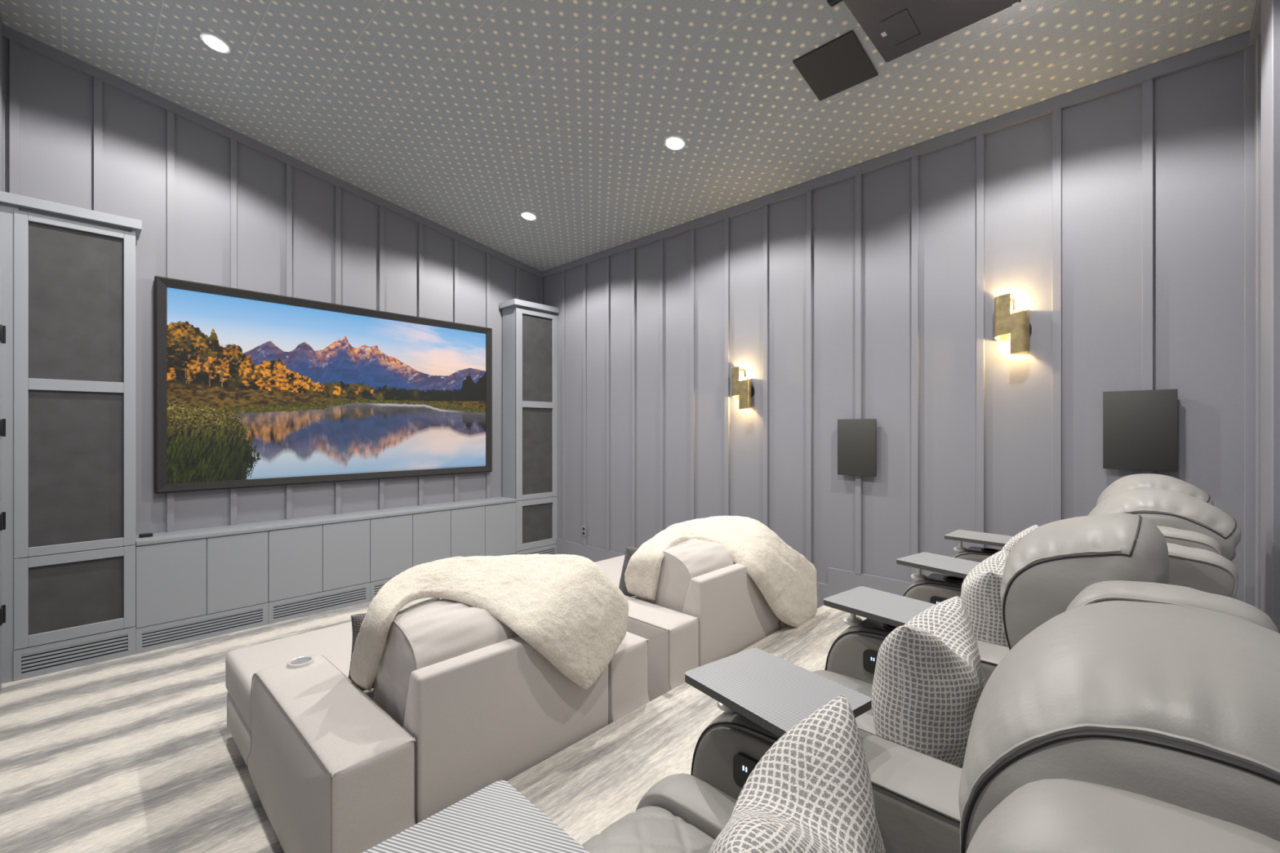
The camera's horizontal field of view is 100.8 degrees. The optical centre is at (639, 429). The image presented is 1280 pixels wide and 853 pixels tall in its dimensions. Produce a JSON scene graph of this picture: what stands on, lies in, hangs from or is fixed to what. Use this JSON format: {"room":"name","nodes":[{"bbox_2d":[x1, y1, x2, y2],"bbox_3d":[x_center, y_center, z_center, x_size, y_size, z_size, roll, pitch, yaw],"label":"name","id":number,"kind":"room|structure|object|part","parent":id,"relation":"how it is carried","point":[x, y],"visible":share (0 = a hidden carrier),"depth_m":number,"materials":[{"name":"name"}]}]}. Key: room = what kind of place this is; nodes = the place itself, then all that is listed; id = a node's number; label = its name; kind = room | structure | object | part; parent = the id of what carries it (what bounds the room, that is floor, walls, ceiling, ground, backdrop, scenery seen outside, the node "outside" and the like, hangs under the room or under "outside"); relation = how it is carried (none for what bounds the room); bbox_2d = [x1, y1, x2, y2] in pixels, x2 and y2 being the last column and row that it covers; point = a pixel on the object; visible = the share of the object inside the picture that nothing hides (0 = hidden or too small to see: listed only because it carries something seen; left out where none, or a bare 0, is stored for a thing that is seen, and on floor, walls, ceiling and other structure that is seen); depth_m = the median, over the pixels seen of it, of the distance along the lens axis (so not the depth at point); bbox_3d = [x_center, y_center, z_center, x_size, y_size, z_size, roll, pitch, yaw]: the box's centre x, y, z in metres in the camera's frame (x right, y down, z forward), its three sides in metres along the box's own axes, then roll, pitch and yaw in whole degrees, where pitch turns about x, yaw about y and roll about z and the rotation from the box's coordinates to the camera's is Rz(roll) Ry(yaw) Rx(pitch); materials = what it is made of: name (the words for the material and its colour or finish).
{"room":"home theater","nodes":[
{"label":"home theater","id":0,"kind":"room"},
{"bbox_2d":[0,10,3,191],"bbox_3d":[-2.158,-0.549,1.473,6.040,4.351,0.120,0,0,43],"label":"wall","id":1,"kind":"structure","parent":0,"point":[1,20],"depth_m":3.48,"materials":[{"name":"grey paint"}]},
{"bbox_2d":[0,267,5,693],"bbox_3d":[-3.816,0.316,3.146,0.470,2.620,0.039,0,0,43],"label":"door","id":2,"kind":"structure","parent":1,"relation":"in","point":[2,328],"depth_m":3.28,"materials":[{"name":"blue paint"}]},
{"bbox_2d":[0,597,442,852],"bbox_3d":[-0.589,1.676,3.135,6.280,0.100,4.692,0,0,43],"label":"floor","id":3,"kind":"structure","parent":0,"point":[137,753],"depth_m":2.63,"materials":[{"name":"beige carpet"}]},
{"bbox_2d":[0,191,142,684],"bbox_3d":[-3.947,0.058,3.701,0.326,3.136,0.661,0,0,43],"label":"tall cabinet","id":4,"kind":"object","parent":3,"relation":"on","point":[68,272],"visible":1,"depth_m":3.60,"materials":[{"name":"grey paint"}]},
{"bbox_3d":[-3.947,-1.478,3.701,0.326,0.065,0.661,0,0,43],"label":"cornice","id":5,"kind":"part","parent":4,"relation":"part of","materials":[{"name":"grey paint"}]},
{"bbox_2d":[13,626,135,681],"bbox_3d":[-3.855,1.528,3.635,0.038,0.196,0.571,0,0,43],"label":"grille","id":6,"kind":"object","parent":4,"relation":"attached to","point":[29,662],"depth_m":3.61,"materials":[{"name":"black plastic"}]},
{"bbox_3d":[-3.851,1.133,3.631,0.020,0.585,0.571,0,0,43],"label":"door","id":7,"kind":"part","parent":4,"relation":"part of","materials":[{"name":"grey paint"}]},
{"bbox_3d":[-3.851,-0.292,3.631,0.020,2.255,0.571,0,0,43],"label":"door","id":8,"kind":"part","parent":4,"relation":"part of","materials":[{"name":"grey paint"}]},
{"bbox_2d":[135,530,268,653],"bbox_3d":[-3.485,1.236,4.231,0.320,0.780,0.802,0,0,43],"label":"base cabinet","id":9,"kind":"object","parent":3,"relation":"on","point":[191,590],"visible":1,"depth_m":4.09,"materials":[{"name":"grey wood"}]},
{"bbox_3d":[-3.517,1.147,3.985,0.020,0.590,0.398,0,0,43],"label":"door","id":10,"kind":"part","parent":9,"relation":"part of","materials":[{"name":"grey paint"}]},
{"bbox_2d":[135,602,268,653],"bbox_3d":[-3.383,1.536,4.135,0.038,0.180,0.802,0,0,43],"label":"grille","id":11,"kind":"object","parent":9,"relation":"attached to","point":[153,636],"depth_m":4.09,"materials":[{"name":"black plastic"}]},
{"bbox_3d":[-3.241,1.147,4.277,0.020,0.590,0.398,0,0,43],"label":"door","id":12,"kind":"part","parent":9,"relation":"part of","materials":[{"name":"grey paint"}]},
{"bbox_2d":[135,496,515,546],"bbox_3d":[-2.657,0.828,5.107,0.322,0.035,3.210,0,0,43],"label":"countertop","id":13,"kind":"structure","parent":9,"relation":"on","point":[222,531],"depth_m":4.67,"materials":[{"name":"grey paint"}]},
{"bbox_2d":[138,533,152,537],"bbox_3d":[-3.725,0.798,3.994,0.060,0.022,0.075,0,0,43],"label":"sensor box","id":14,"kind":"object","parent":13,"relation":"on","point":[144,535],"visible":1,"depth_m":3.97,"materials":[{"name":"black plastic"}]},
{"bbox_2d":[267,519,370,624],"bbox_3d":[-2.934,1.236,4.816,0.320,0.780,0.802,0,0,43],"label":"base cabinet","id":15,"kind":"object","parent":3,"relation":"on","point":[316,569],"visible":0.98,"depth_m":4.68,"materials":[{"name":"grey paint"}]},
{"bbox_3d":[-2.966,1.147,4.569,0.020,0.590,0.398,0,0,43],"label":"door","id":16,"kind":"part","parent":15,"relation":"part of","materials":[{"name":"grey paint"}]},
{"bbox_2d":[268,582,370,624],"bbox_3d":[-2.831,1.536,4.719,0.038,0.180,0.802,0,0,43],"label":"grille","id":17,"kind":"object","parent":15,"relation":"attached to","point":[316,602],"depth_m":4.68,"materials":[{"name":"black plastic"}]},
{"bbox_3d":[-2.690,1.147,4.862,0.020,0.590,0.398,0,0,43],"label":"door","id":18,"kind":"part","parent":15,"relation":"part of","materials":[{"name":"grey paint"}]},
{"bbox_2d":[369,509,450,601],"bbox_3d":[-2.382,1.236,5.400,0.320,0.780,0.802,0,0,43],"label":"base cabinet","id":19,"kind":"object","parent":3,"relation":"on","point":[399,544],"visible":0.52,"depth_m":5.23,"materials":[{"name":"grey paint"}]},
{"bbox_2d":[369,577,391,601],"bbox_3d":[-2.280,1.536,5.303,0.038,0.180,0.802,0,0,43],"label":"grille","id":20,"kind":"object","parent":19,"relation":"attached to","point":[376,584],"depth_m":5.04,"materials":[{"name":"black plastic"}]},
{"bbox_3d":[-2.414,1.147,5.154,0.020,0.590,0.398,0,0,43],"label":"door","id":21,"kind":"part","parent":19,"relation":"part of","materials":[{"name":"grey paint"}]},
{"bbox_3d":[-2.138,1.147,5.446,0.020,0.590,0.398,0,0,43],"label":"door","id":22,"kind":"part","parent":19,"relation":"part of","materials":[{"name":"grey paint"}]},
{"bbox_2d":[225,598,649,852],"bbox_3d":[-1.043,1.176,2.710,1.803,0.900,1.465,0,0,43],"label":"armchair","id":23,"kind":"object","parent":3,"relation":"on","point":[459,704],"visible":0.66,"depth_m":2.02,"materials":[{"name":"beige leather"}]},
{"bbox_2d":[225,608,405,730],"bbox_3d":[-1.126,1.274,2.788,1.575,0.205,1.453,0,0,43],"label":"seat cushion","id":24,"kind":"object","parent":23,"relation":"on","point":[334,643],"depth_m":2.72,"materials":[{"name":"beige leather"}]},
{"bbox_3d":[-1.264,1.332,2.103,1.292,0.562,0.280,0,0,43],"label":"arm","id":25,"kind":"part","parent":23,"relation":"part of"},
{"bbox_2d":[348,597,439,690],"bbox_3d":[-1.113,0.971,2.401,0.380,0.371,0.199,0,0,-43],"label":"pillow","id":26,"kind":"object","parent":23,"relation":"on","point":[357,620],"visible":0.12,"depth_m":2.26,"materials":[{"name":"grey fabric"}]},
{"bbox_2d":[374,598,518,728],"bbox_3d":[-0.668,0.954,2.355,0.449,0.457,0.853,0,0,43],"label":"cushion","id":27,"kind":"object","parent":23,"relation":"on","point":[433,633],"depth_m":2.06,"materials":[{"name":"beige leather"}]},
{"bbox_2d":[350,553,628,690],"bbox_3d":[-0.626,0.866,2.334,1.203,0.546,0.493,0,0,-12],"label":"fur throw","id":28,"kind":"object","parent":23,"relation":"on","point":[566,607],"visible":1,"depth_m":2.29,"materials":[{"name":"beige fur"}]},
{"bbox_3d":[-0.510,1.216,2.206,0.160,0.721,0.901,0,0,43],"label":"panel","id":29,"kind":"part","parent":23,"relation":"part of","materials":[{"name":"beige leather"}]},
{"bbox_3d":[-0.451,1.332,2.965,1.292,0.562,0.280,0,0,43],"label":"arm","id":30,"kind":"part","parent":23,"relation":"part of"},
{"bbox_2d":[449,502,516,557],"bbox_3d":[-1.831,1.236,5.984,0.320,0.780,0.802,0,0,43],"label":"base cabinet","id":31,"kind":"object","parent":3,"relation":"on","point":[486,530],"visible":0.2,"depth_m":5.87,"materials":[{"name":"grey paint"}]},
{"bbox_3d":[-1.863,1.147,5.738,0.020,0.590,0.398,0,0,43],"label":"door","id":32,"kind":"part","parent":31,"relation":"part of","materials":[{"name":"grey paint"}]},
{"bbox_3d":[-1.587,1.147,6.030,0.020,0.590,0.398,0,0,43],"label":"door","id":33,"kind":"part","parent":31,"relation":"part of","materials":[{"name":"grey paint"}]},
{"bbox_2d":[499,298,559,555],"bbox_3d":[-1.342,0.058,6.461,0.326,3.136,0.645,0,0,43],"label":"tall cabinet","id":34,"kind":"object","parent":3,"relation":"on","point":[530,329],"visible":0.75,"depth_m":6.35,"materials":[{"name":"grey paint"}]},
{"bbox_3d":[-1.343,-1.478,6.461,0.326,0.065,0.644,0,0,43],"label":"cornice","id":35,"kind":"part","parent":34,"relation":"part of","materials":[{"name":"grey paint"}]},
{"bbox_2d":[515,544,556,555],"bbox_3d":[-1.246,1.528,6.399,0.038,0.196,0.603,0,0,43],"label":"grille","id":36,"kind":"object","parent":34,"relation":"attached to","point":[549,549],"depth_m":6.41,"materials":[{"name":"grey plastic"}]},
{"bbox_3d":[-1.242,1.133,6.396,0.020,0.585,0.603,0,0,43],"label":"door","id":37,"kind":"part","parent":34,"relation":"part of","materials":[{"name":"grey paint"}]},
{"bbox_3d":[-1.242,-0.292,6.396,0.020,2.255,0.603,0,0,43],"label":"door","id":38,"kind":"part","parent":34,"relation":"part of","materials":[{"name":"grey paint"}]},
{"bbox_2d":[506,604,866,844],"bbox_3d":[0.797,1.494,1.828,2.230,0.261,4.452,0,0,43],"label":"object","id":39,"kind":"structure","parent":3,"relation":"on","point":[602,778],"depth_m":2.22,"materials":[{"name":"beige carpet"}]},
{"bbox_2d":[362,600,1279,852],"bbox_3d":[0.265,0.801,0.833,1.221,1.208,1.110,0,0,43],"label":"recliner","id":40,"kind":"object","parent":39,"relation":"on","point":[1109,726],"visible":0.97,"depth_m":0.51,"materials":[{"name":"grey leather"}]},
{"bbox_3d":[0.193,1.043,0.904,0.989,0.284,0.388,0,0,43],"label":"seat","id":41,"kind":"part","parent":40,"relation":"part of","materials":[{"name":"grey leather"}]},
{"bbox_3d":[0.239,0.689,1.397,0.072,0.078,0.072,0,0,-36],"label":"tray post","id":42,"kind":"part","parent":40,"relation":"part of","materials":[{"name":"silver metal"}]},
{"bbox_3d":[0.269,0.812,1.240,0.110,0.076,0.017,0,0,43],"label":"control panel","id":43,"kind":"part","parent":40,"relation":"part of","materials":[{"name":"black plastic"}]},
{"bbox_2d":[708,694,885,852],"bbox_3d":[0.261,0.761,0.882,0.255,0.479,0.480,0,0,30],"label":"pillow","id":44,"kind":"object","parent":40,"relation":"on","point":[811,790],"visible":1,"depth_m":0.90,"materials":[{"name":"grey fabric"}]},
{"bbox_3d":[0.553,1.058,1.128,1.151,0.694,0.189,0,0,43],"label":"arm","id":45,"kind":"part","parent":40,"relation":"part of","materials":[{"name":"grey leather"}]},
{"bbox_2d":[824,488,1241,670],"bbox_3d":[1.470,0.801,2.107,1.214,1.208,0.883,0,0,43],"label":"recliner","id":46,"kind":"object","parent":39,"relation":"on","point":[1183,519],"visible":0.02,"depth_m":1.64,"materials":[{"name":"grey leather"}]},
{"bbox_3d":[1.365,0.689,2.590,0.072,0.078,0.072,0,0,-35],"label":"tray post","id":47,"kind":"part","parent":46,"relation":"part of","materials":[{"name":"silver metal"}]},
{"bbox_3d":[1.679,1.058,2.321,1.151,0.694,0.189,0,0,43],"label":"arm","id":48,"kind":"part","parent":46,"relation":"part of","materials":[{"name":"grey leather"}]},
{"bbox_3d":[1.395,0.812,2.432,0.110,0.076,0.017,0,0,43],"label":"control panel","id":49,"kind":"part","parent":46,"relation":"part of","materials":[{"name":"black plastic"}]},
{"bbox_3d":[1.486,0.713,2.503,0.215,0.006,0.124,0,0,43],"label":"inset panel","id":50,"kind":"part","parent":46,"relation":"part of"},
{"bbox_2d":[960,549,1008,646],"bbox_3d":[1.376,0.730,2.057,0.254,0.450,0.449,0,0,32],"label":"pillow","id":51,"kind":"object","parent":46,"relation":"on","point":[980,596],"visible":0.32,"depth_m":1.91,"materials":[{"name":"grey fabric"}]},
{"bbox_2d":[813,512,1278,768],"bbox_3d":[0.900,0.798,1.517,1.197,1.214,0.882,0,0,43],"label":"recliner","id":52,"kind":"object","parent":39,"relation":"on","point":[1057,567],"visible":0.14,"depth_m":1.16,"materials":[{"name":"grey leather"}]},
{"bbox_3d":[0.802,0.689,1.993,0.072,0.078,0.072,0,0,-38],"label":"tray post","id":53,"kind":"part","parent":52,"relation":"part of","materials":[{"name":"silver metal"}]},
{"bbox_3d":[0.832,0.812,1.836,0.110,0.076,0.017,0,0,43],"label":"control panel","id":54,"kind":"part","parent":52,"relation":"part of","materials":[{"name":"black plastic"}]},
{"bbox_3d":[0.923,0.713,1.907,0.215,0.006,0.124,0,0,43],"label":"inset panel","id":55,"kind":"part","parent":52,"relation":"part of","materials":[{"name":"black plastic"}]},
{"bbox_3d":[0.756,1.043,1.500,0.989,0.284,0.388,0,0,43],"label":"seat","id":56,"kind":"part","parent":52,"relation":"part of","materials":[{"name":"grey leather"}]},
{"bbox_3d":[1.116,1.058,1.725,1.151,0.694,0.189,0,0,43],"label":"arm","id":57,"kind":"part","parent":52,"relation":"part of","materials":[{"name":"grey leather"}]},
{"bbox_2d":[871,595,986,767],"bbox_3d":[0.810,0.731,1.486,0.255,0.472,0.466,0,0,38],"label":"pillow","id":58,"kind":"object","parent":52,"relation":"on","point":[929,682],"visible":0.74,"depth_m":1.34,"materials":[{"name":"grey fabric"}]},
{"bbox_2d":[943,473,1213,576],"bbox_3d":[2.031,0.801,2.702,1.214,1.208,0.880,0,0,43],"label":"recliner","id":59,"kind":"object","parent":39,"relation":"on","point":[1141,481],"visible":0.05,"depth_m":2.36,"materials":[{"name":"grey leather"}]},
{"bbox_3d":[1.928,0.689,3.186,0.072,0.078,0.072,0,0,-43],"label":"tray post","id":60,"kind":"part","parent":59,"relation":"part of","materials":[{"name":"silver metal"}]},
{"bbox_3d":[2.241,1.058,2.917,1.151,0.694,0.189,0,0,43],"label":"arm","id":61,"kind":"part","parent":59,"relation":"part of","materials":[{"name":"grey leather"}]},
{"bbox_3d":[2.049,0.713,3.099,0.215,0.006,0.124,0,0,43],"label":"inset panel","id":62,"kind":"part","parent":59,"relation":"part of","materials":[{"name":"black plastic"}]},
{"bbox_2d":[1001,524,1038,553],"bbox_3d":[1.938,0.730,2.653,0.255,0.450,0.449,0,0,36],"label":"pillow","id":63,"kind":"object","parent":59,"relation":"on","point":[1011,543],"visible":0.15,"depth_m":2.75,"materials":[{"name":"grey fabric"}]},
{"bbox_2d":[595,538,788,701],"bbox_3d":[0.060,1.176,3.879,1.803,0.900,1.465,0,0,43],"label":"armchair","id":64,"kind":"object","parent":3,"relation":"on","point":[707,608],"visible":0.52,"depth_m":3.13,"materials":[{"name":"grey leather"}]},
{"bbox_2d":[595,555,639,599],"bbox_3d":[-0.022,1.274,3.957,1.575,0.205,1.453,0,0,43],"label":"seat cushion","id":65,"kind":"object","parent":64,"relation":"on","point":[612,567],"depth_m":4.48,"materials":[{"name":"beige leather"}]},
{"bbox_2d":[618,546,638,596],"bbox_3d":[0.021,0.971,3.689,0.380,0.371,0.199,0,0,-43],"label":"pillow","id":66,"kind":"object","parent":64,"relation":"on","point":[629,551],"visible":0.21,"depth_m":3.57,"materials":[{"name":"grey fabric"}]},
{"bbox_3d":[-0.160,1.332,3.273,1.292,0.562,0.280,0,0,43],"label":"arm","id":67,"kind":"part","parent":64,"relation":"part of"},
{"bbox_2d":[640,538,735,612],"bbox_3d":[0.436,0.954,3.524,0.449,0.457,0.853,0,0,43],"label":"cushion","id":68,"kind":"object","parent":64,"relation":"on","point":[686,561],"depth_m":3.21,"materials":[{"name":"beige leather"}]},
{"bbox_2d":[624,515,817,627],"bbox_3d":[0.629,1.009,3.573,1.510,0.780,0.516,0,0,-12],"label":"fur throw","id":69,"kind":"object","parent":64,"relation":"on","point":[784,577],"visible":0.97,"depth_m":3.50,"materials":[{"name":"white fur"}]},
{"bbox_3d":[0.594,1.216,3.375,0.160,0.721,0.901,0,0,43],"label":"panel","id":70,"kind":"part","parent":64,"relation":"part of","materials":[{"name":"beige leather"}]},
{"bbox_3d":[0.653,1.332,4.135,1.292,0.562,0.280,0,0,43],"label":"arm","id":71,"kind":"part","parent":64,"relation":"part of"},
{"bbox_2d":[3,38,542,582],"bbox_3d":[-2.819,-0.559,5.241,0.145,4.370,4.692,0,0,43],"label":"wall","id":72,"kind":"structure","parent":0,"point":[212,208],"depth_m":4.48,"materials":[{"name":"grey paint"}]},
{"bbox_2d":[3,24,543,278],"bbox_3d":[-2.772,-2.331,5.196,0.037,0.787,4.452,0,0,43],"label":"trim","id":73,"kind":"structure","parent":72,"relation":"attached to","point":[24,41],"depth_m":4.46,"materials":[{"name":"grey paint"}]},
{"bbox_2d":[154,275,492,493],"bbox_3d":[-2.753,-0.344,5.162,0.067,1.681,2.921,0,0,43],"label":"projection screen","id":74,"kind":"object","parent":72,"relation":"attached to","point":[252,388],"visible":1,"depth_m":4.84,"materials":[{"name":"printed landscape picture image"},{"name":"black velvet"}]},
{"bbox_2d":[0,0,1256,271],"bbox_3d":[-0.589,-2.419,3.135,6.280,0.851,4.692,0,0,43],"label":"ceiling","id":75,"kind":"structure","parent":0,"point":[468,117],"depth_m":3.56,"materials":[{"name":"paper"}]},
{"bbox_2d":[200,31,231,53],"bbox_3d":[-2.818,-2.566,3.518,0.165,0.037,0.167,0,0,-41],"label":"recessed light","id":76,"kind":"object","parent":75,"relation":"in","point":[211,40],"visible":1,"depth_m":3.51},
{"bbox_2d":[520,211,537,220],"bbox_3d":[-1.128,-2.164,5.373,0.165,0.037,0.167,0,0,-41],"label":"recessed light","id":77,"kind":"object","parent":75,"relation":"in","point":[528,215],"visible":1,"depth_m":5.36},
{"bbox_2d":[664,134,685,150],"bbox_3d":[0.266,-2.170,4.013,0.165,0.037,0.167,0,0,-41],"label":"recessed light","id":78,"kind":"object","parent":75,"relation":"in","point":[673,142],"visible":1,"depth_m":4.00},
{"bbox_2d":[792,30,878,101],"bbox_3d":[1.171,-2.165,3.175,0.364,0.072,0.375,0,0,43],"label":"ceiling speaker","id":79,"kind":"object","parent":75,"relation":"attached to","point":[841,64],"visible":1,"depth_m":3.16},
{"bbox_2d":[826,0,1024,62],"bbox_3d":[1.387,-2.119,2.343,0.920,0.273,0.712,0,0,43],"label":"projector","id":80,"kind":"object","parent":75,"relation":"hanging from","point":[896,28],"visible":1,"depth_m":2.56,"materials":[{"name":"black plastic"}]},
{"bbox_2d":[542,44,1254,606],"bbox_3d":[0.972,-0.193,4.788,6.040,3.639,0.145,0,0,43],"label":"wall","id":81,"kind":"structure","parent":0,"point":[1122,221],"depth_m":3.70,"materials":[{"name":"grey paint"}]},
{"bbox_2d":[582,525,586,537],"bbox_3d":[-0.659,1.200,6.222,0.070,0.120,0.010,0,0,43],"label":"power outlet","id":82,"kind":"object","parent":81,"relation":"attached to","point":[584,528],"visible":1,"depth_m":6.21,"materials":[{"name":"black plastic"}]},
{"bbox_2d":[556,538,911,608],"bbox_3d":[1.048,1.362,4.636,5.720,0.528,0.023,0,0,43],"label":"baseboard","id":83,"kind":"structure","parent":81,"relation":"attached to","point":[839,580],"depth_m":4.17,"materials":[{"name":"grey paint"}]},
{"bbox_2d":[732,366,754,409],"bbox_3d":[0.910,-0.365,4.712,0.188,0.380,0.101,0,0,43],"label":"wall sconce","id":84,"kind":"object","parent":81,"relation":"attached to","point":[743,390],"visible":1,"depth_m":4.67,"materials":[{"name":"brown metal"}]},
{"bbox_3d":[0.869,-0.411,4.738,0.092,0.287,0.083,0,0,43],"label":"lamp shade","id":85,"kind":"part","parent":84,"relation":"part of","materials":[{"name":"gold metal"}]},
{"bbox_3d":[0.935,-0.319,4.676,0.092,0.287,0.083,0,0,43],"label":"lamp shade","id":86,"kind":"part","parent":84,"relation":"part of","materials":[{"name":"gold metal"}]},
{"bbox_3d":[0.951,-0.335,4.708,0.124,0.124,0.050,0,0,43],"label":"plate","id":87,"kind":"part","parent":84,"relation":"part of","materials":[{"name":"brown metal"}]},
{"bbox_2d":[837,418,876,476],"bbox_3d":[1.649,0.137,4.027,0.290,0.430,0.032,0,0,43],"label":"wall speaker","id":88,"kind":"object","parent":81,"relation":"attached to","point":[856,437],"visible":1,"depth_m":4.01,"materials":[{"name":"black plastic"}]},
{"bbox_2d":[542,31,1253,278],"bbox_3d":[0.941,-1.979,4.729,6.003,0.072,0.037,0,0,43],"label":"trim","id":89,"kind":"structure","parent":81,"relation":"attached to","point":[1237,43],"depth_m":3.53,"materials":[{"name":"grey paint"}]},
{"bbox_2d":[994,293,1031,353],"bbox_3d":[2.353,-0.662,3.349,0.188,0.380,0.101,0,0,43],"label":"wall sconce","id":90,"kind":"object","parent":81,"relation":"attached to","point":[1014,326],"visible":1,"depth_m":3.31,"materials":[{"name":"brown metal"}]},
{"bbox_3d":[2.312,-0.709,3.376,0.092,0.287,0.083,0,0,43],"label":"lamp shade","id":91,"kind":"part","parent":90,"relation":"part of","materials":[{"name":"gold metal"}]},
{"bbox_3d":[2.379,-0.616,3.313,0.092,0.287,0.083,0,0,43],"label":"lamp shade","id":92,"kind":"part","parent":90,"relation":"part of","materials":[{"name":"gold metal"}]},
{"bbox_3d":[2.395,-0.632,3.346,0.124,0.124,0.050,0,0,43],"label":"plate","id":93,"kind":"part","parent":90,"relation":"part of","materials":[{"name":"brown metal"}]},
{"bbox_2d":[1102,388,1177,471],"bbox_3d":[2.784,0.004,2.956,0.302,0.443,0.032,0,0,43],"label":"wall speaker","id":94,"kind":"object","parent":81,"relation":"attached to","point":[1140,427],"visible":1,"depth_m":2.94,"materials":[{"name":"black fabric"}]},
{"bbox_2d":[1254,0,1279,633],"bbox_3d":[1.639,-0.559,1.033,0.155,4.370,4.692,0,0,43],"label":"wall","id":95,"kind":"structure","parent":0,"point":[1267,44],"depth_m":2.32,"materials":[{"name":"grey paint"}]},
{"bbox_2d":[1249,0,1261,45],"bbox_3d":[1.582,-2.331,1.061,0.037,0.787,4.415,0,0,43],"label":"trim","id":96,"kind":"structure","parent":95,"relation":"attached to","point":[1255,28],"depth_m":2.58,"materials":[{"name":"grey paint"}]}
]}

